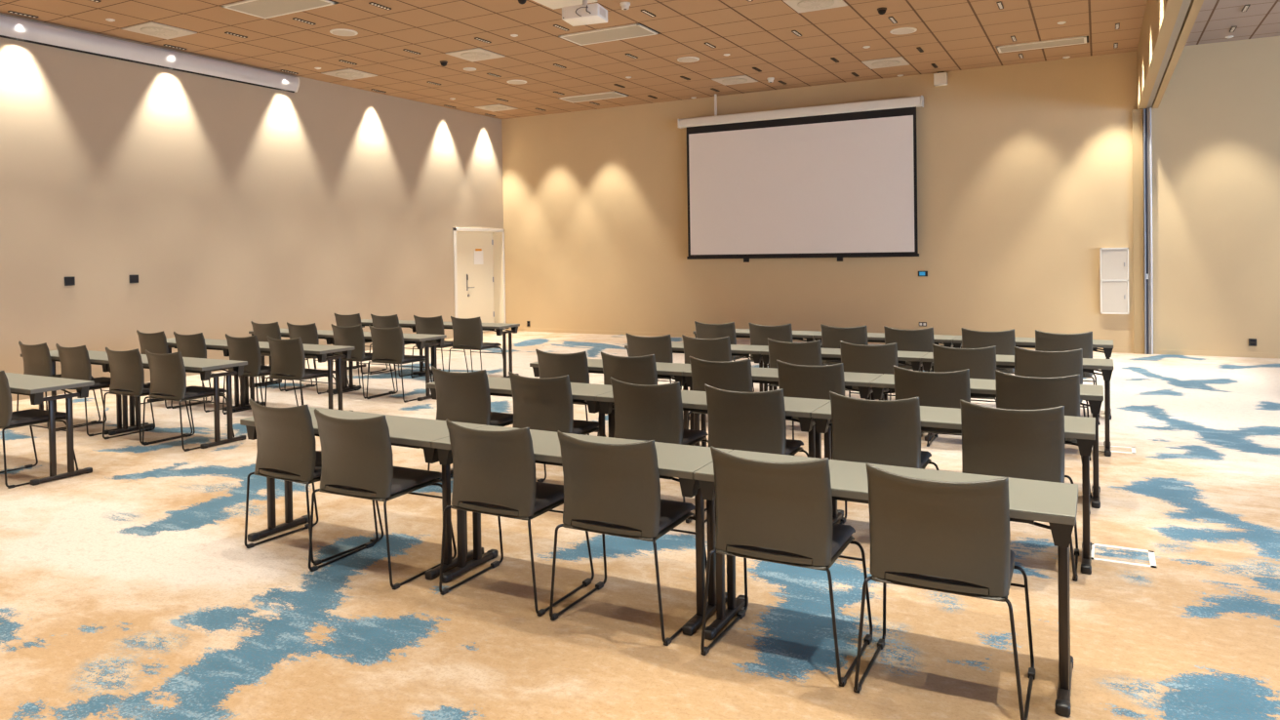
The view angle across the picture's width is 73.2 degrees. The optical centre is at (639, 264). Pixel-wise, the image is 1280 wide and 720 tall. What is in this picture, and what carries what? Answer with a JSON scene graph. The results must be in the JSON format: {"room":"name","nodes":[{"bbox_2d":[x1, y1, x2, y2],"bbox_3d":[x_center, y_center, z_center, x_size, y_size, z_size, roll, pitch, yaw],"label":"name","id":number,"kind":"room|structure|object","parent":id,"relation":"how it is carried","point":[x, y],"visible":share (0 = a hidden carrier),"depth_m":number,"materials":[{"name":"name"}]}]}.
{"room":"event hall","nodes":[
{"label":"event hall","id":0,"kind":"room"},
{"bbox_2d":[0,12,503,395],"bbox_3d":[-7.612,-0.665,10.137,0.400,4.538,19.160,0,1,28],"label":"wall","id":1,"kind":"structure","parent":0,"point":[232,205],"depth_m":12.41,"materials":[{"name":"beige paint"}]},
{"bbox_2d":[0,14,299,92],"bbox_3d":[-6.570,-2.814,11.592,0.094,0.256,4.790,0,1,28],"label":"light fixture","id":2,"kind":"object","parent":1,"relation":"attached to","point":[14,28],"depth_m":11.40,"materials":[{"name":"silver metal"}]},
{"bbox_2d":[11,334,453,400],"bbox_3d":[-7.780,1.583,9.350,0.012,0.070,17.525,0,1,28],"label":"baseboard","id":3,"kind":"structure","parent":1,"relation":"attached to","point":[266,362],"depth_m":10.74,"materials":[{"name":"beige paint"}]},
{"bbox_2d":[453,227,505,331],"bbox_3d":[-3.423,0.342,17.855,0.320,2.185,1.630,0,1,28],"label":"door","id":4,"kind":"structure","parent":1,"relation":"in","point":[479,289],"depth_m":18.16,"materials":[{"name":"laminate"}]},
{"bbox_2d":[474,248,483,264],"bbox_3d":[-3.397,-0.173,18.136,0.004,0.325,0.310,0,1,28],"label":"paper notice","id":5,"kind":"object","parent":4,"relation":"attached to","point":[478,253],"visible":1,"depth_m":18.13,"materials":[{"name":"paper"}]},
{"bbox_2d":[0,330,1279,719],"bbox_3d":[1.644,1.530,5.232,21.320,0.001,19.320,0,1,28],"label":"floor","id":6,"kind":"structure","parent":0,"point":[132,587],"depth_m":4.04,"materials":[{"name":"carpet"}]},
{"bbox_2d":[0,370,78,488],"bbox_3d":[-4.694,1.185,6.516,0.586,0.849,0.522,0,1,28],"label":"chair","id":7,"kind":"object","parent":6,"relation":"on","point":[9,419],"visible":0.86,"depth_m":6.31,"materials":[{"name":"grey plastic"}]},
{"bbox_2d":[4,372,94,485],"bbox_3d":[-4.931,1.257,6.774,1.428,0.705,0.450,0,1,28],"label":"folding table","id":8,"kind":"object","parent":6,"relation":"on","point":[34,386],"visible":0.99,"depth_m":6.49,"materials":[{"name":"grey laminate"}]},
{"bbox_2d":[16,340,100,429],"bbox_3d":[-5.835,1.173,8.616,0.586,0.849,0.522,0,1,28],"label":"chair","id":9,"kind":"object","parent":6,"relation":"on","point":[37,361],"visible":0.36,"depth_m":8.38,"materials":[{"name":"grey plastic"}]},
{"bbox_2d":[20,350,148,434],"bbox_3d":[-5.526,1.241,8.575,1.428,0.705,0.450,0,1,28],"label":"folding table","id":10,"kind":"object","parent":6,"relation":"on","point":[96,357],"visible":0.27,"depth_m":8.30,"materials":[{"name":"grey laminate"}]},
{"bbox_2d":[54,343,135,436],"bbox_3d":[-5.266,1.169,8.321,0.586,0.849,0.522,0,1,28],"label":"chair","id":11,"kind":"object","parent":6,"relation":"on","point":[75,363],"visible":0.57,"depth_m":8.09,"materials":[{"name":"grey plastic"}]},
{"bbox_2d":[102,346,192,444],"bbox_3d":[-4.544,1.163,7.917,0.586,0.849,0.522,0,1,28],"label":"chair","id":12,"kind":"object","parent":6,"relation":"on","point":[127,372],"visible":0.83,"depth_m":7.69,"materials":[{"name":"grey plastic"}]},
{"bbox_2d":[136,329,206,408],"bbox_3d":[-5.330,1.150,9.750,0.586,0.849,0.522,0,1,28],"label":"chair","id":13,"kind":"object","parent":6,"relation":"on","point":[154,342],"visible":0.34,"depth_m":9.51,"materials":[{"name":"grey plastic"}]},
{"bbox_2d":[103,355,247,448],"bbox_3d":[-4.262,1.231,7.902,1.428,0.705,0.450,0,1,28],"label":"folding table","id":14,"kind":"object","parent":6,"relation":"on","point":[204,366],"visible":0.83,"depth_m":7.63,"materials":[{"name":"grey laminate"}]},
{"bbox_2d":[142,349,234,451],"bbox_3d":[-4.015,1.159,7.626,0.586,0.849,0.522,0,1,28],"label":"chair","id":15,"kind":"object","parent":6,"relation":"on","point":[168,376],"visible":0.96,"depth_m":7.42,"materials":[{"name":"grey plastic"}]},
{"bbox_2d":[147,337,259,410],"bbox_3d":[-4.946,1.216,9.727,1.428,0.705,0.450,0,1,28],"label":"folding table","id":16,"kind":"object","parent":6,"relation":"on","point":[214,344],"visible":0.36,"depth_m":9.44,"materials":[{"name":"grey laminate"}]},
{"bbox_2d":[170,331,239,412],"bbox_3d":[-4.766,1.145,9.475,0.586,0.849,0.522,0,1,28],"label":"chair","id":17,"kind":"object","parent":6,"relation":"on","point":[189,345],"visible":0.39,"depth_m":9.23,"materials":[{"name":"grey plastic"}]},
{"bbox_2d":[222,333,298,414],"bbox_3d":[-4.014,1.139,9.078,0.586,0.849,0.522,0,1,28],"label":"chair","id":18,"kind":"object","parent":6,"relation":"on","point":[247,348],"visible":0.7,"depth_m":8.84,"materials":[{"name":"grey plastic"}]},
{"bbox_2d":[248,320,312,391],"bbox_3d":[-4.558,1.122,10.887,0.586,0.849,0.522,0,1,28],"label":"chair","id":19,"kind":"object","parent":6,"relation":"on","point":[272,330],"visible":0.38,"depth_m":10.66,"materials":[{"name":"plastic"}]},
{"bbox_2d":[225,341,354,411],"bbox_3d":[-3.682,1.206,9.054,1.428,0.705,0.450,0,1,28],"label":"folding table","id":20,"kind":"object","parent":6,"relation":"on","point":[319,350],"visible":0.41,"depth_m":8.79,"materials":[{"name":"grey laminate"}]},
{"bbox_2d":[264,335,337,406],"bbox_3d":[-3.442,1.135,8.767,0.586,0.849,0.522,0,1,28],"label":"chair","id":21,"kind":"object","parent":6,"relation":"on","point":[288,359],"visible":0.82,"depth_m":8.55,"materials":[{"name":"grey plastic"}]},
{"bbox_2d":[248,328,356,393],"bbox_3d":[-4.246,1.190,10.850,1.428,0.705,0.450,0,1,28],"label":"folding table","id":22,"kind":"object","parent":6,"relation":"on","point":[322,334],"visible":0.21,"depth_m":10.67,"materials":[{"name":"black metal"}]},
{"bbox_2d":[244,398,383,565],"bbox_3d":[-1.860,1.164,4.881,0.586,0.849,0.522,0,1,31],"label":"chair","id":23,"kind":"object","parent":6,"relation":"on","point":[286,444],"visible":0.8,"depth_m":4.66,"materials":[{"name":"plastic"}]},
{"bbox_2d":[283,321,349,394],"bbox_3d":[-3.991,1.118,10.594,0.586,0.849,0.522,0,1,28],"label":"chair","id":24,"kind":"object","parent":6,"relation":"on","point":[308,335],"visible":0.53,"depth_m":10.35,"materials":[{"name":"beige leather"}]},
{"bbox_2d":[332,313,387,374],"bbox_3d":[-4.009,1.095,12.274,0.586,0.849,0.522,0,1,28],"label":"chair","id":25,"kind":"object","parent":6,"relation":"on","point":[351,320],"visible":0.41,"depth_m":12.04,"materials":[{"name":"plastic"}]},
{"bbox_2d":[240,406,486,579],"bbox_3d":[-1.561,1.232,4.825,1.428,0.705,0.450,0,1,28],"label":"folding table","id":26,"kind":"object","parent":6,"relation":"on","point":[404,431],"visible":0.55,"depth_m":4.67,"materials":[{"name":"grey laminate"}]},
{"bbox_2d":[331,323,395,399],"bbox_3d":[-3.316,1.113,10.221,0.586,0.849,0.522,0,1,28],"label":"chair","id":27,"kind":"object","parent":6,"relation":"on","point":[353,336],"visible":0.68,"depth_m":9.99,"materials":[{"name":"grey plastic"}]},
{"bbox_2d":[308,408,456,589],"bbox_3d":[-1.363,1.161,4.525,0.586,0.849,0.522,0,1,27],"label":"chair","id":28,"kind":"object","parent":6,"relation":"on","point":[357,457],"visible":0.93,"depth_m":4.32,"materials":[{"name":"plastic"}]},
{"bbox_2d":[328,331,446,400],"bbox_3d":[-2.982,1.180,10.176,1.428,0.705,0.450,0,1,28],"label":"folding table","id":29,"kind":"object","parent":6,"relation":"on","point":[419,340],"visible":0.59,"depth_m":9.91,"materials":[{"name":"black metal"}]},
{"bbox_2d":[347,319,431,374],"bbox_3d":[-3.596,1.161,12.305,1.428,0.705,0.450,0,1,28],"label":"folding table","id":30,"kind":"object","parent":6,"relation":"on","point":[365,322],"visible":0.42,"depth_m":11.97,"materials":[{"name":"laminate"}]},
{"bbox_2d":[368,313,424,377],"bbox_3d":[-3.390,1.090,11.950,0.586,0.849,0.522,0,1,28],"label":"chair","id":31,"kind":"object","parent":6,"relation":"on","point":[391,321],"visible":0.41,"depth_m":11.73,"materials":[{"name":"plastic"}]},
{"bbox_2d":[366,325,432,402],"bbox_3d":[-2.774,1.109,9.919,0.586,0.849,0.522,0,1,28],"label":"chair","id":32,"kind":"object","parent":6,"relation":"on","point":[388,345],"visible":0.92,"depth_m":9.71,"materials":[{"name":"grey plastic"}]},
{"bbox_2d":[410,315,468,378],"bbox_3d":[-2.700,1.085,11.567,0.586,0.849,0.522,0,1,28],"label":"chair","id":33,"kind":"object","parent":6,"relation":"on","point":[423,325],"visible":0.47,"depth_m":11.35,"materials":[{"name":"grey plastic"}]},
{"bbox_2d":[414,321,519,378],"bbox_3d":[-2.332,1.150,11.631,1.428,0.705,0.450,0,1,28],"label":"folding table","id":34,"kind":"object","parent":6,"relation":"on","point":[500,327],"visible":0.38,"depth_m":11.35,"materials":[{"name":"black metal"}]},
{"bbox_2d":[427,365,513,485],"bbox_3d":[-1.153,1.135,6.162,0.586,0.849,0.522,0,1,28],"label":"chair","id":35,"kind":"object","parent":6,"relation":"on","point":[460,397],"visible":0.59,"depth_m":5.94,"materials":[{"name":"grey plastic"}]},
{"bbox_2d":[448,316,503,371],"bbox_3d":[-2.138,1.080,11.255,0.586,0.849,0.522,0,1,28],"label":"chair","id":36,"kind":"object","parent":6,"relation":"on","point":[467,333],"visible":0.8,"depth_m":11.05,"materials":[{"name":"grey plastic"}]},
{"bbox_2d":[439,418,594,616],"bbox_3d":[-0.607,1.154,4.191,0.586,0.849,0.522,0,1,28],"label":"chair","id":37,"kind":"object","parent":6,"relation":"on","point":[494,472],"visible":0.93,"depth_m":3.98,"materials":[{"name":"plastic"}]},
{"bbox_2d":[426,376,613,479],"bbox_3d":[-0.812,1.203,6.114,1.428,0.705,0.450,0,1,28],"label":"folding table","id":38,"kind":"object","parent":6,"relation":"on","point":[499,386],"visible":0.1,"depth_m":5.88,"materials":[{"name":"grey laminate"}]},
{"bbox_2d":[508,371,606,481],"bbox_3d":[-0.562,1.131,5.839,0.586,0.849,0.523,0,1,29],"label":"chair","id":39,"kind":"object","parent":6,"relation":"on","point":[539,404],"visible":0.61,"depth_m":5.62,"materials":[{"name":"grey plastic"}]},
{"bbox_2d":[535,349,589,435],"bbox_3d":[-0.543,1.112,7.195,0.586,0.849,0.522,0,1,28],"label":"chair","id":40,"kind":"object","parent":6,"relation":"on","point":[550,365],"visible":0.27,"depth_m":6.95,"materials":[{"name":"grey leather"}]},
{"bbox_2d":[431,425,732,636],"bbox_3d":[-0.297,1.222,4.151,1.428,0.705,0.450,0,1,28],"label":"folding table","id":41,"kind":"object","parent":6,"relation":"on","point":[678,460],"visible":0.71,"depth_m":3.95,"materials":[{"name":"grey laminate"}]},
{"bbox_2d":[529,359,701,446],"bbox_3d":[-0.196,1.179,7.185,1.428,0.705,0.450,0,1,28],"label":"folding table","id":42,"kind":"object","parent":6,"relation":"on","point":[663,370],"visible":0.13,"depth_m":6.91,"materials":[{"name":"grey laminate"}]},
{"bbox_2d":[597,351,657,436],"bbox_3d":[0.005,1.107,6.924,0.586,0.849,0.522,0,1,28],"label":"chair","id":43,"kind":"object","parent":6,"relation":"on","point":[638,370],"visible":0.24,"depth_m":6.69,"materials":[{"name":"grey plastic"}]},
{"bbox_2d":[549,430,708,645],"bbox_3d":[-0.047,1.150,3.881,0.586,0.849,0.522,0,1,28],"label":"chair","id":44,"kind":"object","parent":6,"relation":"on","point":[610,489],"visible":0.95,"depth_m":3.67,"materials":[{"name":"plastic"}]},
{"bbox_2d":[625,332,690,417],"bbox_3d":[0.178,1.083,8.470,0.586,0.849,0.522,0,1,28],"label":"chair","id":45,"kind":"object","parent":6,"relation":"on","point":[660,346],"visible":0.33,"depth_m":8.23,"materials":[{"name":"grey plastic"}]},
{"bbox_2d":[610,377,708,522],"bbox_3d":[0.132,1.125,5.492,0.586,0.849,0.522,0,1,28],"label":"chair","id":46,"kind":"object","parent":6,"relation":"on","point":[642,412],"visible":0.65,"depth_m":5.28,"materials":[{"name":"grey plastic"}]},
{"bbox_2d":[624,342,768,392],"bbox_3d":[0.585,1.149,8.491,1.428,0.705,0.450,0,1,28],"label":"folding table","id":47,"kind":"object","parent":6,"relation":"on","point":[745,350],"visible":0.09,"depth_m":8.14,"materials":[{"name":"grey laminate"}]},
{"bbox_2d":[680,334,731,419],"bbox_3d":[0.715,1.079,8.203,0.586,0.849,0.522,0,1,28],"label":"chair","id":48,"kind":"object","parent":6,"relation":"on","point":[708,349],"visible":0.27,"depth_m":7.97,"materials":[{"name":"grey plastic"}]},
{"bbox_2d":[595,390,830,458],"bbox_3d":[0.452,1.193,5.440,1.428,0.705,0.450,0,1,28],"label":"folding table","id":49,"kind":"object","parent":6,"relation":"on","point":[692,400],"visible":0.16,"depth_m":5.22,"materials":[{"name":"grey laminate"}]},
{"bbox_2d":[686,356,752,429],"bbox_3d":[0.687,1.102,6.539,0.586,0.849,0.522,0,1,28],"label":"chair","id":50,"kind":"object","parent":6,"relation":"on","point":[733,376],"visible":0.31,"depth_m":6.31,"materials":[{"name":"grey plastic"}]},
{"bbox_2d":[694,320,754,392],"bbox_3d":[0.933,1.053,9.808,0.586,0.849,0.522,0,1,28],"label":"chair","id":51,"kind":"object","parent":6,"relation":"on","point":[702,331],"visible":0.3,"depth_m":9.58,"materials":[{"name":"grey plastic"}]},
{"bbox_2d":[704,383,808,522],"bbox_3d":[0.697,1.121,5.164,0.586,0.849,0.522,0,1,28],"label":"chair","id":52,"kind":"object","parent":6,"relation":"on","point":[750,421],"visible":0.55,"depth_m":4.95,"materials":[{"name":"plastic"}]},
{"bbox_2d":[692,328,821,341],"bbox_3d":[1.359,1.118,9.902,1.428,0.705,0.450,0,1,28],"label":"folding table","id":53,"kind":"object","parent":6,"relation":"on","point":[740,333],"visible":0.04,"depth_m":9.70,"materials":[{"name":"black metal"}]},
{"bbox_2d":[748,322,792,365],"bbox_3d":[1.504,1.049,9.496,0.586,0.849,0.522,0,1,28],"label":"chair","id":54,"kind":"object","parent":6,"relation":"on","point":[759,334],"visible":0.39,"depth_m":9.28,"materials":[{"name":"grey plastic"}]},
{"bbox_2d":[682,366,882,446],"bbox_3d":[1.068,1.169,6.511,1.428,0.705,0.450,0,1,28],"label":"folding table","id":55,"kind":"object","parent":6,"relation":"on","point":[861,380],"visible":0.18,"depth_m":6.36,"materials":[{"name":"grey laminate"}]},
{"bbox_2d":[700,445,873,686],"bbox_3d":[0.599,1.145,3.526,0.586,0.849,0.522,0,1,28],"label":"chair","id":56,"kind":"object","parent":6,"relation":"on","point":[769,511],"visible":0.99,"depth_m":3.32,"materials":[{"name":"plastic"}]},
{"bbox_2d":[765,338,822,391],"bbox_3d":[1.456,1.073,7.776,0.586,0.849,0.522,0,1,28],"label":"chair","id":57,"kind":"object","parent":6,"relation":"on","point":[809,353],"visible":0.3,"depth_m":7.55,"materials":[{"name":"grey plastic"}]},
{"bbox_2d":[776,360,844,439],"bbox_3d":[1.293,1.097,6.234,0.586,0.849,0.522,0,1,29],"label":"chair","id":58,"kind":"object","parent":6,"relation":"on","point":[796,380],"visible":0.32,"depth_m":6.02,"materials":[{"name":"grey plastic"}]},
{"bbox_2d":[820,323,868,364],"bbox_3d":[2.218,1.043,9.142,0.586,0.849,0.522,0,1,28],"label":"chair","id":59,"kind":"object","parent":6,"relation":"on","point":[831,337],"visible":0.34,"depth_m":8.94,"materials":[{"name":"grey plastic"}]},
{"bbox_2d":[760,347,928,436],"bbox_3d":[1.849,1.139,7.817,1.428,0.705,0.450,0,1,28],"label":"folding table","id":60,"kind":"object","parent":6,"relation":"on","point":[914,357],"visible":0.2,"depth_m":7.63,"materials":[{"name":"grey laminate"}]},
{"bbox_2d":[840,340,898,397],"bbox_3d":[2.031,1.069,7.474,0.586,0.849,0.522,0,1,28],"label":"chair","id":61,"kind":"object","parent":6,"relation":"on","point":[855,358],"visible":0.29,"depth_m":7.26,"materials":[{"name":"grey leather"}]},
{"bbox_2d":[829,391,938,523],"bbox_3d":[1.361,1.115,4.831,0.586,0.849,0.522,0,1,28],"label":"chair","id":62,"kind":"object","parent":6,"relation":"on","point":[886,432],"visible":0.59,"depth_m":4.62,"materials":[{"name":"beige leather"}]},
{"bbox_2d":[693,449,1078,717],"bbox_3d":[0.967,1.212,3.478,1.428,0.705,0.450,0,1,28],"label":"folding table","id":63,"kind":"object","parent":6,"relation":"on","point":[1055,503],"visible":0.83,"depth_m":3.32,"materials":[{"name":"grey laminate"}]},
{"bbox_2d":[813,332,958,365],"bbox_3d":[2.623,1.108,9.229,1.428,0.705,0.450,0,1,28],"label":"folding table","id":64,"kind":"object","parent":6,"relation":"on","point":[946,340],"visible":0.16,"depth_m":9.05,"materials":[{"name":"black metal"}]},
{"bbox_2d":[883,325,934,399],"bbox_3d":[2.786,1.039,8.797,0.586,0.849,0.522,0,1,28],"label":"chair","id":65,"kind":"object","parent":6,"relation":"on","point":[922,340],"visible":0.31,"depth_m":8.57,"materials":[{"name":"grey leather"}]},
{"bbox_2d":[893,365,970,436],"bbox_3d":[2.010,1.091,5.835,0.586,0.849,0.522,0,1,29],"label":"chair","id":66,"kind":"object","parent":6,"relation":"on","point":[945,389],"visible":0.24,"depth_m":5.61,"materials":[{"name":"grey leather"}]},
{"bbox_2d":[853,463,1035,719],"bbox_3d":[1.138,1.141,3.216,0.586,0.849,0.522,0,1,28],"label":"chair","id":67,"kind":"object","parent":6,"relation":"on","point":[953,538],"visible":1,"depth_m":3.01,"materials":[{"name":"grey plastic"}]},
{"bbox_2d":[811,401,1095,574],"bbox_3d":[1.716,1.183,4.767,1.428,0.705,0.450,0,1,28],"label":"folding table","id":68,"kind":"object","parent":6,"relation":"on","point":[1082,429],"visible":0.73,"depth_m":4.55,"materials":[{"name":"black metal"}]},
{"bbox_2d":[926,343,996,446],"bbox_3d":[2.710,1.063,7.130,0.586,0.849,0.522,0,1,28],"label":"chair","id":69,"kind":"object","parent":6,"relation":"on","point":[980,362],"visible":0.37,"depth_m":6.90,"materials":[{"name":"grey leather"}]},
{"bbox_2d":[869,373,1103,508],"bbox_3d":[2.332,1.159,5.838,1.428,0.705,0.450,0,1,28],"label":"folding table","id":70,"kind":"object","parent":6,"relation":"on","point":[884,384],"visible":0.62,"depth_m":5.60,"materials":[{"name":"grey laminate"}]},
{"bbox_2d":[961,327,1015,373],"bbox_3d":[3.451,1.033,8.479,0.586,0.849,0.522,0,1,28],"label":"chair","id":71,"kind":"object","parent":6,"relation":"on","point":[1004,341],"visible":0.34,"depth_m":8.24,"materials":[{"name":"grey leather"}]},
{"bbox_2d":[920,352,1113,456],"bbox_3d":[3.112,1.129,7.144,1.428,0.705,0.450,0,1,28],"label":"folding table","id":72,"kind":"object","parent":6,"relation":"on","point":[1105,366],"visible":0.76,"depth_m":6.77,"materials":[{"name":"grey laminate"}]},
{"bbox_2d":[960,399,1079,581],"bbox_3d":[1.961,1.111,4.504,0.586,0.849,0.522,0,1,28],"label":"chair","id":73,"kind":"object","parent":6,"relation":"on","point":[1021,444],"visible":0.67,"depth_m":4.29,"materials":[{"name":"grey plastic"}]},
{"bbox_2d":[952,335,1113,419],"bbox_3d":[3.887,1.098,8.555,1.428,0.705,0.450,0,1,28],"label":"folding table","id":74,"kind":"object","parent":6,"relation":"on","point":[1107,345],"visible":0.41,"depth_m":8.35,"materials":[{"name":"laminate"}]},
{"bbox_2d":[995,369,1091,514],"bbox_3d":[2.568,1.087,5.539,0.586,0.849,0.522,0,1,28],"label":"chair","id":75,"kind":"object","parent":6,"relation":"on","point":[1013,391],"visible":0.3,"depth_m":5.32,"materials":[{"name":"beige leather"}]},
{"bbox_2d":[1013,346,1091,460],"bbox_3d":[3.259,1.058,6.852,0.586,0.849,0.522,0,1,28],"label":"chair","id":76,"kind":"object","parent":6,"relation":"on","point":[1027,362],"visible":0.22,"depth_m":6.64,"materials":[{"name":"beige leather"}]},
{"bbox_2d":[1035,329,1099,424],"bbox_3d":[4.016,1.029,8.152,0.586,0.849,0.522,0,1,28],"label":"chair","id":77,"kind":"object","parent":6,"relation":"on","point":[1044,341],"visible":0.34,"depth_m":7.92,"materials":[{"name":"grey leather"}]},
{"bbox_2d":[1091,543,1156,567],"bbox_3d":[2.530,1.525,4.528,0.305,0.002,0.270,0,1,28],"label":"tape","id":78,"kind":"object","parent":6,"relation":"on","point":[1150,553],"visible":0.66,"depth_m":4.48,"materials":[{"name":"plastic"}]},
{"bbox_2d":[1142,107,1153,354],"bbox_3d":[7.578,-0.498,12.852,0.106,3.665,0.095,0,1,28],"label":"post","id":79,"kind":"object","parent":6,"relation":"on","point":[1146,112],"visible":1,"depth_m":12.83,"materials":[{"name":"metal"}]},
{"bbox_2d":[0,0,1279,119],"bbox_3d":[1.698,-3.083,5.125,21.580,0.150,19.160,0,1,28],"label":"ceiling","id":80,"kind":"structure","parent":0,"point":[952,35],"depth_m":11.78,"materials":[{"name":"brown wood"}]},
{"bbox_2d":[120,21,197,39],"bbox_3d":[-6.082,-2.956,10.906,0.604,0.024,0.604,0,1,28],"label":"ceiling vent","id":81,"kind":"object","parent":80,"relation":"in","point":[151,28],"visible":1,"depth_m":10.85,"materials":[{"name":"white metal"}]},
{"bbox_2d":[221,0,339,18],"bbox_3d":[-4.121,-2.975,9.871,1.245,0.018,0.619,0,1,28],"label":"ceiling light panel","id":82,"kind":"object","parent":80,"relation":"attached to","point":[263,9],"visible":1,"depth_m":9.90,"materials":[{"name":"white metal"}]},
{"bbox_2d":[329,28,358,36],"bbox_3d":[-3.824,-2.997,11.123,0.340,0.018,0.340,0,1,28],"label":"ceiling speaker","id":83,"kind":"object","parent":80,"relation":"attached to","point":[338,31],"visible":1,"depth_m":11.08,"materials":[{"name":"white plastic"}]},
{"bbox_2d":[331,30,355,36],"bbox_3d":[-3.824,-2.990,11.123,0.286,0.004,0.286,0,1,28],"label":"grille","id":84,"kind":"object","parent":83,"relation":"attached to","point":[337,32],"depth_m":11.09,"materials":[{"name":"white metal"}]},
{"bbox_2d":[320,68,377,79],"bbox_3d":[-4.608,-3.017,13.672,0.604,0.024,0.604,0,1,28],"label":"ceiling vent","id":85,"kind":"object","parent":80,"relation":"in","point":[348,73],"visible":1,"depth_m":13.61,"materials":[{"name":"white metal"}]},
{"bbox_2d":[445,47,505,61],"bbox_3d":[-2.384,-3.034,12.487,0.604,0.024,0.604,0,1,28],"label":"ceiling vent","id":86,"kind":"object","parent":80,"relation":"in","point":[477,54],"visible":1,"depth_m":12.42,"materials":[{"name":"white metal"}]},
{"bbox_2d":[474,103,518,111],"bbox_3d":[-2.839,-3.089,16.992,0.604,0.024,0.604,0,1,28],"label":"ceiling vent","id":87,"kind":"object","parent":80,"relation":"in","point":[493,107],"visible":1,"depth_m":16.91,"materials":[{"name":"white metal"}]},
{"bbox_2d":[532,0,607,26],"bbox_3d":[-0.767,-2.864,9.696,0.903,0.338,0.602,0,1,28],"label":"projector","id":88,"kind":"object","parent":80,"relation":"hanging from","point":[583,14],"visible":1,"depth_m":9.46,"materials":[{"name":"white plastic"}]},
{"bbox_2d":[558,91,628,102],"bbox_3d":[-0.855,-3.109,15.987,1.233,0.018,0.532,0,1,28],"label":"ceiling light panel","id":89,"kind":"object","parent":80,"relation":"attached to","point":[609,95],"visible":1,"depth_m":15.94,"materials":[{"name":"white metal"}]},
{"bbox_2d":[558,23,660,45],"bbox_3d":[-0.408,-3.053,11.454,1.245,0.018,0.601,0,1,28],"label":"ceiling light panel","id":90,"kind":"object","parent":80,"relation":"attached to","point":[634,30],"visible":1,"depth_m":11.41,"materials":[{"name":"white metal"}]},
{"bbox_2d":[677,56,699,62],"bbox_3d":[0.728,-3.092,12.995,0.340,0.018,0.340,0,1,28],"label":"ceiling speaker","id":91,"kind":"object","parent":80,"relation":"attached to","point":[684,59],"visible":1,"depth_m":12.96,"materials":[{"name":"white plastic"}]},
{"bbox_2d":[711,75,758,85],"bbox_3d":[1.608,-3.124,14.621,0.604,0.024,0.604,0,1,28],"label":"ceiling vent","id":92,"kind":"object","parent":80,"relation":"in","point":[740,79],"visible":1,"depth_m":14.55,"materials":[{"name":"white metal"}]},
{"bbox_2d":[782,0,847,12],"bbox_3d":[2.064,-3.070,10.117,0.604,0.024,0.604,0,1,28],"label":"ceiling vent","id":93,"kind":"object","parent":80,"relation":"in","point":[800,6],"visible":1,"depth_m":10.15,"materials":[{"name":"white metal"}]},
{"bbox_2d":[861,56,909,69],"bbox_3d":[3.832,-3.142,13.436,0.604,0.024,0.604,0,1,28],"label":"ceiling vent","id":94,"kind":"object","parent":80,"relation":"in","point":[899,60],"visible":1,"depth_m":13.36,"materials":[{"name":"white metal"}]},
{"bbox_2d":[889,27,917,34],"bbox_3d":[3.510,-3.114,11.477,0.340,0.018,0.340,0,1,28],"label":"ceiling speaker","id":95,"kind":"object","parent":80,"relation":"attached to","point":[901,30],"visible":1,"depth_m":11.43,"materials":[{"name":"white plastic"}]},
{"bbox_2d":[996,36,1089,53],"bbox_3d":[5.783,-3.161,12.389,1.201,0.018,0.450,0,1,28],"label":"ceiling light panel","id":96,"kind":"object","parent":80,"relation":"attached to","point":[1082,39],"visible":1,"depth_m":12.34,"materials":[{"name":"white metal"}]},
{"bbox_2d":[501,36,1279,354],"bbox_3d":[6.308,-0.927,13.743,21.580,4.538,0.300,0,1,28],"label":"wall","id":97,"kind":"structure","parent":0,"point":[1024,171],"depth_m":13.98,"materials":[{"name":"paint"}]},
{"bbox_2d":[677,94,923,262],"bbox_3d":[2.744,-1.609,15.295,4.440,3.108,0.285,0,1,28],"label":"projection screen","id":98,"kind":"object","parent":97,"relation":"attached to","point":[839,180],"visible":1,"depth_m":15.13,"materials":[{"name":"white fabric"}]},
{"bbox_2d":[505,327,1279,358],"bbox_3d":[6.313,1.309,13.613,20.880,0.070,0.012,0,1,28],"label":"baseboard","id":99,"kind":"structure","parent":97,"relation":"attached to","point":[1119,350],"depth_m":13.66,"materials":[{"name":"paint"}]},
{"bbox_2d":[933,71,947,86],"bbox_3d":[4.949,-3.063,14.180,0.200,0.218,0.124,0,1,28],"label":"wall speaker","id":100,"kind":"object","parent":97,"relation":"attached to","point":[940,78],"visible":1,"depth_m":14.12,"materials":[{"name":"white plastic"}]},
{"bbox_2d":[934,72,946,84],"bbox_3d":[4.921,-3.053,14.128,0.180,0.180,0.005,0,1,28],"label":"grille","id":101,"kind":"object","parent":100,"relation":"attached to","point":[940,77],"depth_m":14.12,"materials":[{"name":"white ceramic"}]},
{"bbox_2d":[1100,247,1128,314],"bbox_3d":[7.194,0.243,13.060,0.380,1.000,0.118,0,1,28],"label":"upper cabinet","id":102,"kind":"object","parent":97,"relation":"attached to","point":[1114,261],"visible":1,"depth_m":13.02,"materials":[{"name":"white metal"}]},
{"bbox_2d":[1131,108,1144,354],"bbox_3d":[7.479,-0.498,12.930,0.135,3.665,0.050,0,1,28],"label":"trim","id":103,"kind":"structure","parent":97,"relation":"attached to","point":[1137,114],"depth_m":12.91,"materials":[{"name":"paint"}]},
{"bbox_2d":[1146,0,1191,108],"bbox_3d":[3.079,-2.584,4.400,0.064,0.868,19.160,0,1,28],"label":"trim","id":104,"kind":"structure","parent":97,"relation":"attached to","point":[1185,4],"depth_m":8.87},
{"bbox_2d":[1136,0,1203,109],"bbox_3d":[3.071,-2.582,4.404,0.265,0.872,19.160,0,1,28],"label":"trim","id":105,"kind":"structure","parent":97,"relation":"attached to","point":[1160,17],"depth_m":9.39,"materials":[{"name":"paint"}]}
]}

